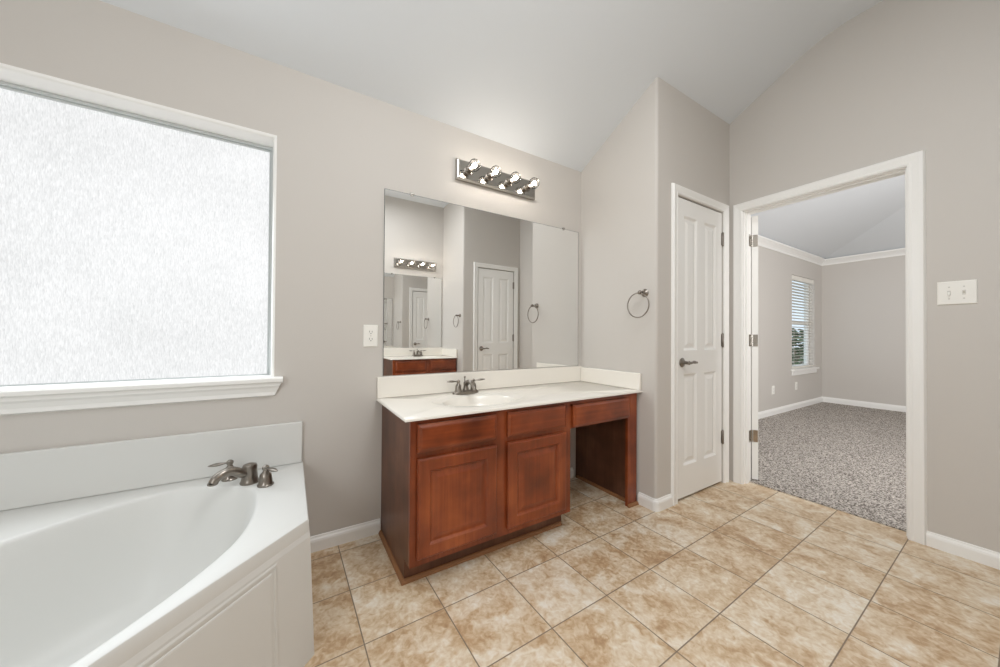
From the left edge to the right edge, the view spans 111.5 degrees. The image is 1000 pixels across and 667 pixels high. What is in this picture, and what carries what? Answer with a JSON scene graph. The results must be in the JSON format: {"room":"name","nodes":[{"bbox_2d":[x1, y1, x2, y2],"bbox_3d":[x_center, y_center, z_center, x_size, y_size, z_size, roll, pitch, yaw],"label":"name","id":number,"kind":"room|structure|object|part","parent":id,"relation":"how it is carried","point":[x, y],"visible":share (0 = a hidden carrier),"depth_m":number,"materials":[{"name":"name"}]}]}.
{"room":"bathroom","nodes":[
{"label":"bathroom","id":0,"kind":"room"},
{"bbox_2d":[0,0,580,536],"bbox_3d":[-0.465,-0.516,2.123,4.587,3.250,0.160,1,-1,-32],"label":"wall","id":1,"kind":"structure","parent":0,"point":[339,148],"depth_m":1.73,"materials":[{"name":"grey paint"}]},
{"bbox_2d":[0,63,282,415],"bbox_3d":[-1.646,-0.336,1.363,1.323,1.261,0.192,1,-1,-32],"label":"window","id":2,"kind":"structure","parent":1,"relation":"in","point":[138,237],"depth_m":1.46,"materials":[{"name":"white glass"}]},
{"bbox_2d":[310,518,380,552],"bbox_3d":[-0.812,1.066,1.799,0.346,0.076,0.014,1,-1,-32],"label":"baseboard","id":3,"kind":"structure","parent":1,"relation":"attached to","point":[337,537],"depth_m":1.79,"materials":[{"name":"white wood"}]},
{"bbox_2d":[363,325,377,346],"bbox_3d":[-0.710,0.013,1.869,0.075,0.120,0.009,1,-1,-32],"label":"wall outlet","id":4,"kind":"object","parent":1,"relation":"attached to","point":[370,332],"visible":1,"depth_m":1.87,"materials":[{"name":"white plastic"}]},
{"bbox_2d":[377,366,581,397],"bbox_3d":[-0.018,0.307,2.289,1.554,0.117,0.020,1,-1,-32],"label":"backsplash","id":5,"kind":"structure","parent":1,"relation":"attached to","point":[406,385],"depth_m":2.19,"materials":[{"name":"white stone"}]},
{"bbox_2d":[383,188,578,375],"bbox_3d":[-0.017,-0.287,2.298,1.492,1.063,0.010,1,-1,-32],"label":"wall mirror","id":6,"kind":"object","parent":1,"relation":"attached to","point":[465,288],"visible":1,"depth_m":2.20,"materials":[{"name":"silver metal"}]},
{"bbox_2d":[455,158,538,200],"bbox_3d":[0.018,-1.029,2.239,0.616,0.128,0.151,1,-1,-32],"label":"vanity light","id":7,"kind":"object","parent":1,"relation":"attached to","point":[465,171],"visible":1,"depth_m":2.24,"materials":[{"name":"silver metal"}]},
{"bbox_2d":[465,164,474,174],"bbox_3d":[-0.187,-1.032,2.136,0.054,0.054,0.050,1,-1,-32],"label":"socket","id":8,"kind":"object","parent":7,"relation":"attached to","point":[469,170],"depth_m":2.14,"materials":[{"name":"silver metal"}]},
{"bbox_2d":[486,171,495,180],"bbox_3d":[-0.057,-1.030,2.216,0.054,0.054,0.050,1,-1,-32],"label":"socket","id":9,"kind":"object","parent":7,"relation":"attached to","point":[490,176],"depth_m":2.22,"materials":[{"name":"silver metal"}]},
{"bbox_2d":[505,177,514,186],"bbox_3d":[0.073,-1.029,2.296,0.054,0.054,0.050,1,-1,-32],"label":"socket","id":10,"kind":"object","parent":7,"relation":"attached to","point":[509,181],"depth_m":2.30,"materials":[{"name":"silver metal"}]},
{"bbox_2d":[524,182,532,191],"bbox_3d":[0.202,-1.027,2.376,0.054,0.054,0.050,1,-1,-32],"label":"socket","id":11,"kind":"object","parent":7,"relation":"attached to","point":[528,186],"depth_m":2.38,"materials":[{"name":"silver metal"}]},
{"bbox_2d":[570,467,573,477],"bbox_3d":[0.349,1.079,2.515,0.515,0.076,0.014,1,-1,-32],"label":"baseboard","id":12,"kind":"structure","parent":1,"relation":"attached to","point":[571,468],"depth_m":2.64,"materials":[{"name":"white wood"}]},
{"bbox_2d":[100,0,882,171],"bbox_3d":[0.323,-1.622,0.847,4.567,0.803,3.189,1,-1,-32],"label":"ceiling","id":13,"kind":"structure","parent":0,"point":[551,80],"depth_m":1.90,"materials":[{"name":"white paint"}]},
{"bbox_2d":[580,77,676,500],"bbox_3d":[0.912,-0.500,2.490,0.223,3.240,0.660,1,-1,-32],"label":"wall partition","id":14,"kind":"structure","parent":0,"point":[626,184],"depth_m":2.26,"materials":[{"name":"grey paint"}]},
{"bbox_2d":[627,289,649,317],"bbox_3d":[0.909,-0.195,2.211,0.070,0.190,0.166,1,-1,-32],"label":"towel ring","id":15,"kind":"object","parent":14,"relation":"attached to","point":[645,292],"visible":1,"depth_m":2.20,"materials":[{"name":"silver metal"}]},
{"bbox_2d":[638,492,672,511],"bbox_3d":[1.012,1.081,2.221,0.169,0.076,0.137,1,-1,-32],"label":"baseboard","id":16,"kind":"structure","parent":14,"relation":"attached to","point":[660,504],"depth_m":2.17,"materials":[{"name":"white wood"}]},
{"bbox_2d":[304,402,999,666],"bbox_3d":[2.596,1.152,1.789,9.480,0.066,4.030,1,-1,-32],"label":"floor","id":17,"kind":"structure","parent":0,"point":[730,574],"depth_m":1.50,"materials":[{"name":"tile"}]},
{"bbox_2d":[0,421,313,666],"bbox_3d":[-1.219,0.759,0.651,1.539,0.665,1.539,1,-1,-32],"label":"bathtub","id":18,"kind":"object","parent":17,"relation":"on","point":[123,553],"visible":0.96,"depth_m":1.17,"materials":[{"name":"white plastic"}]},
{"bbox_3d":[-0.792,0.872,0.547,0.020,0.353,1.006,0,-1,13],"label":"access panel","id":19,"kind":"part","parent":18,"relation":"part of","materials":[{"name":"white plastic"}]},
{"bbox_2d":[207,459,277,487],"bbox_3d":[-1.079,0.588,1.426,0.254,0.092,0.256,1,-1,-32],"label":"tub faucet","id":20,"kind":"object","parent":18,"relation":"on","point":[248,474],"visible":1,"depth_m":1.42,"materials":[{"name":"silver metal"}]},
{"bbox_3d":[-1.207,0.562,1.457,0.069,0.014,0.024,1,-1,-32],"label":"lever","id":21,"kind":"part","parent":20,"relation":"part of","materials":[{"name":"silver metal"}]},
{"bbox_3d":[-1.176,0.591,1.481,0.060,0.085,0.060,1,-1,-32],"label":"handle","id":22,"kind":"part","parent":20,"relation":"part of","materials":[{"name":"silver metal"}]},
{"bbox_3d":[-1.090,0.588,1.397,0.070,0.092,0.184,0,-1,26],"label":"spout","id":23,"kind":"part","parent":20,"relation":"part of","materials":[{"name":"silver metal"}]},
{"bbox_3d":[-0.981,0.592,1.425,0.060,0.085,0.060,1,-1,-32],"label":"handle","id":24,"kind":"part","parent":20,"relation":"part of","materials":[{"name":"silver metal"}]},
{"bbox_3d":[-0.941,0.560,1.403,0.080,0.014,0.024,0,-1,28],"label":"lever","id":25,"kind":"part","parent":20,"relation":"part of","materials":[{"name":"silver metal"}]},
{"bbox_2d":[378,393,638,585],"bbox_3d":[0.120,0.745,2.056,1.528,0.734,0.550,1,-1,-32],"label":"vanity cabinet","id":26,"kind":"object","parent":17,"relation":"on","point":[456,490],"visible":0.91,"depth_m":1.69,"materials":[{"name":"wood"}]},
{"bbox_3d":[-0.186,0.756,1.555,0.394,0.429,0.020,1,-1,-32],"label":"cabinet door","id":27,"kind":"part","parent":26,"relation":"part of","materials":[{"name":"brown wood"}]},
{"bbox_3d":[-0.184,0.454,1.558,0.394,0.123,0.020,1,-1,-32],"label":"drawer","id":28,"kind":"part","parent":26,"relation":"part of","materials":[{"name":"brown wood"}]},
{"bbox_3d":[-0.156,1.100,1.925,0.928,0.018,0.459,1,-1,-32],"label":"shoe moulding","id":29,"kind":"part","parent":26,"relation":"part of","materials":[{"name":"brown wood"}]},
{"bbox_3d":[0.002,0.690,1.699,0.920,0.632,0.019,1,-1,-32],"label":"frame","id":30,"kind":"part","parent":26,"relation":"part of","materials":[{"name":"brown wood"}]},
{"bbox_2d":[376,366,641,421],"bbox_3d":[0.123,0.369,2.058,1.556,0.244,0.560,1,-1,-32],"label":"countertop","id":31,"kind":"structure","parent":26,"relation":"on","point":[411,398],"depth_m":2.06,"materials":[{"name":"white stone"}]},
{"bbox_2d":[447,376,484,394],"bbox_3d":[-0.202,0.311,2.061,0.174,0.103,0.195,0,-1,17],"label":"sink faucet","id":32,"kind":"object","parent":31,"relation":"on","point":[466,390],"visible":1,"depth_m":2.04,"materials":[{"name":"silver metal"}]},
{"bbox_3d":[-0.251,0.315,2.042,0.050,0.075,0.050,1,-1,-32],"label":"handle","id":33,"kind":"part","parent":32,"relation":"part of","materials":[{"name":"silver metal"}]},
{"bbox_3d":[-0.208,0.352,2.068,0.172,0.021,0.054,1,-1,-32],"label":"plate","id":34,"kind":"part","parent":32,"relation":"part of","materials":[{"name":"silver metal"}]},
{"bbox_3d":[-0.180,0.312,2.025,0.040,0.074,0.142,1,-1,-32],"label":"spout","id":35,"kind":"part","parent":32,"relation":"part of","materials":[{"name":"silver metal"}]},
{"bbox_3d":[0.202,0.760,1.794,0.387,0.429,0.020,1,-1,-32],"label":"cabinet door","id":36,"kind":"part","parent":26,"relation":"part of","materials":[{"name":"brown wood"}]},
{"bbox_3d":[0.203,0.459,1.797,0.387,0.123,0.020,1,-1,-32],"label":"drawer","id":37,"kind":"part","parent":26,"relation":"part of","materials":[{"name":"brown wood"}]},
{"bbox_3d":[0.608,0.462,2.073,0.500,0.162,0.019,1,-1,-32],"label":"knee rail","id":38,"kind":"part","parent":26,"relation":"part of","materials":[{"name":"brown wood"}]},
{"bbox_3d":[0.737,0.752,2.461,0.020,0.734,0.507,1,-1,-32],"label":"leg panel","id":39,"kind":"part","parent":26,"relation":"part of","materials":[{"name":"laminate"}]},
{"bbox_3d":[0.622,0.472,2.055,0.489,0.126,0.020,1,-1,-32],"label":"drawer","id":40,"kind":"part","parent":26,"relation":"part of","materials":[{"name":"brown wood"}]},
{"bbox_3d":[0.729,1.110,2.425,0.096,0.018,0.527,1,-1,-32],"label":"leg shoe moulding","id":41,"kind":"part","parent":26,"relation":"part of","materials":[{"name":"brown wood"}]},
{"bbox_2d":[677,90,729,482],"bbox_3d":[1.450,-0.491,2.499,0.702,3.230,0.110,1,-1,-32],"label":"wall","id":42,"kind":"structure","parent":0,"point":[703,138],"depth_m":2.43,"materials":[{"name":"grey paint"}]},
{"bbox_2d":[678,197,723,498],"bbox_3d":[1.445,0.098,2.417,0.603,2.023,0.096,1,-1,-32],"label":"door","id":43,"kind":"structure","parent":42,"relation":"in","point":[700,234],"depth_m":2.41,"materials":[{"name":"painted wood"},{"name":"brushed nickel"}]},
{"bbox_3d":[1.271,0.196,2.289,0.128,0.064,0.060,1,-1,-32],"label":"lever handle","id":44,"kind":"part","parent":43,"relation":"part of","materials":[{"name":"silver metal"}]},
{"bbox_2d":[758,246,821,411],"bbox_3d":[3.517,-0.469,4.696,4.893,3.250,0.140,1,-1,-32],"label":"wall","id":45,"kind":"structure","parent":0,"point":[776,269],"depth_m":4.98,"materials":[{"name":"grey paint"}]},
{"bbox_2d":[758,397,822,418],"bbox_3d":[3.505,1.107,4.591,4.793,0.095,0.014,1,-1,-32],"label":"baseboard","id":46,"kind":"structure","parent":45,"relation":"attached to","point":[778,410],"depth_m":5.07,"materials":[{"name":"white wood"}]},
{"bbox_2d":[758,235,825,265],"bbox_3d":[3.535,-1.240,4.587,4.793,0.100,0.070,1,-1,-32],"label":"crown molding","id":47,"kind":"structure","parent":45,"relation":"attached to","point":[764,242],"depth_m":5.05,"materials":[{"name":"white wood"}]},
{"bbox_2d":[791,284,819,375],"bbox_3d":[4.830,-0.127,5.469,1.040,1.545,0.180,1,-1,-32],"label":"window","id":48,"kind":"structure","parent":45,"relation":"in","point":[804,370],"depth_m":5.72,"materials":[{"name":"white wood"}]},
{"bbox_3d":[4.799,-0.174,5.520,0.938,1.450,0.060,1,-1,-32],"label":"frame","id":49,"kind":"part","parent":48,"relation":"part of","materials":[{"name":"white"}]},
{"bbox_2d":[792,275,813,368],"bbox_3d":[4.835,-0.176,5.462,0.916,1.438,0.057,1,-1,-32],"label":"window blind","id":50,"kind":"object","parent":48,"relation":"attached to","point":[794,278],"visible":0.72,"depth_m":5.47,"materials":[{"name":"white plastic"}]},
{"bbox_3d":[4.829,0.532,5.459,0.908,0.022,0.046,1,-1,-32],"label":"rail","id":51,"kind":"part","parent":50,"relation":"part of","materials":[{"name":"white plastic"}]},
{"bbox_3d":[4.839,-0.860,5.468,0.916,0.071,0.057,1,-1,-32],"label":"head rail","id":52,"kind":"part","parent":50,"relation":"part of","materials":[{"name":"white plastic"}]},
{"bbox_2d":[751,174,904,258],"bbox_3d":[4.497,-1.619,2.986,4.843,0.667,3.850,1,-1,-32],"label":"ceiling","id":53,"kind":"structure","parent":0,"point":[868,218],"depth_m":4.47,"materials":[{"name":"white paint"}]},
{"bbox_2d":[822,255,905,405],"bbox_3d":[6.599,-0.454,4.264,0.100,3.250,3.830,1,-1,-32],"label":"wall","id":54,"kind":"structure","parent":0,"point":[864,302],"depth_m":5.43,"materials":[{"name":"grey paint"}]},
{"bbox_2d":[822,248,904,265],"bbox_3d":[6.531,-1.224,4.226,0.070,0.100,3.830,1,-1,-32],"label":"crown molding","id":55,"kind":"structure","parent":54,"relation":"attached to","point":[901,251],"depth_m":5.40,"materials":[{"name":"white wood"}]},
{"bbox_2d":[822,397,905,411],"bbox_3d":[6.540,1.123,4.221,0.014,0.095,3.830,1,-1,-32],"label":"baseboard","id":56,"kind":"structure","parent":54,"relation":"attached to","point":[825,399],"depth_m":5.40,"materials":[{"name":"white wood"}]},
{"bbox_2d":[729,0,999,552],"bbox_3d":[2.217,-0.500,2.033,0.115,3.250,3.230,1,-1,-32],"label":"wall","id":57,"kind":"structure","parent":0,"point":[898,78],"depth_m":1.79,"materials":[{"name":"grey paint"}]},
{"bbox_2d":[749,216,757,479],"bbox_3d":[2.126,0.109,2.910,0.105,2.018,0.788,0,-1,28],"label":"door","id":58,"kind":"structure","parent":57,"relation":"in","point":[753,238],"depth_m":2.61,"materials":[{"name":"white wood"}]},
{"bbox_2d":[671,149,926,544],"bbox_3d":[1.748,0.066,2.052,0.882,2.112,0.958,1,-1,-32],"label":"door frame","id":59,"kind":"structure","parent":57,"relation":"attached to","point":[915,163],"depth_m":2.22,"materials":[{"name":"white wood"}]},
{"bbox_2d":[937,279,976,304],"bbox_3d":[2.322,-0.208,1.731,0.018,0.120,0.123,1,-1,-32],"label":"light switch","id":60,"kind":"object","parent":57,"relation":"attached to","point":[964,291],"visible":1,"depth_m":1.73,"materials":[{"name":"white plastic"}]},
{"bbox_2d":[926,531,999,569],"bbox_3d":[2.414,1.084,1.562,0.014,0.076,0.574,1,-1,-32],"label":"baseboard","id":61,"kind":"structure","parent":57,"relation":"attached to","point":[981,555],"depth_m":1.70,"materials":[{"name":"white wood"}]},
{"label":"outside","id":62,"kind":"structure","parent":0,"visible":0},
{"bbox_3d":[20.402,2.003,37.379,66.000,0.080,37.760,1,-1,-32],"label":"ground","id":63,"kind":"structure","parent":62,"visible":0},
{"bbox_2d":[792,328,803,364],"bbox_3d":[9.745,0.741,11.243,1.775,1.860,1.751,0,-1,11],"label":"shrub","id":64,"kind":"object","parent":63,"relation":"on","point":[800,350],"visible":0.1,"depth_m":10.79,"materials":[{"name":"green plant"}]}
]}

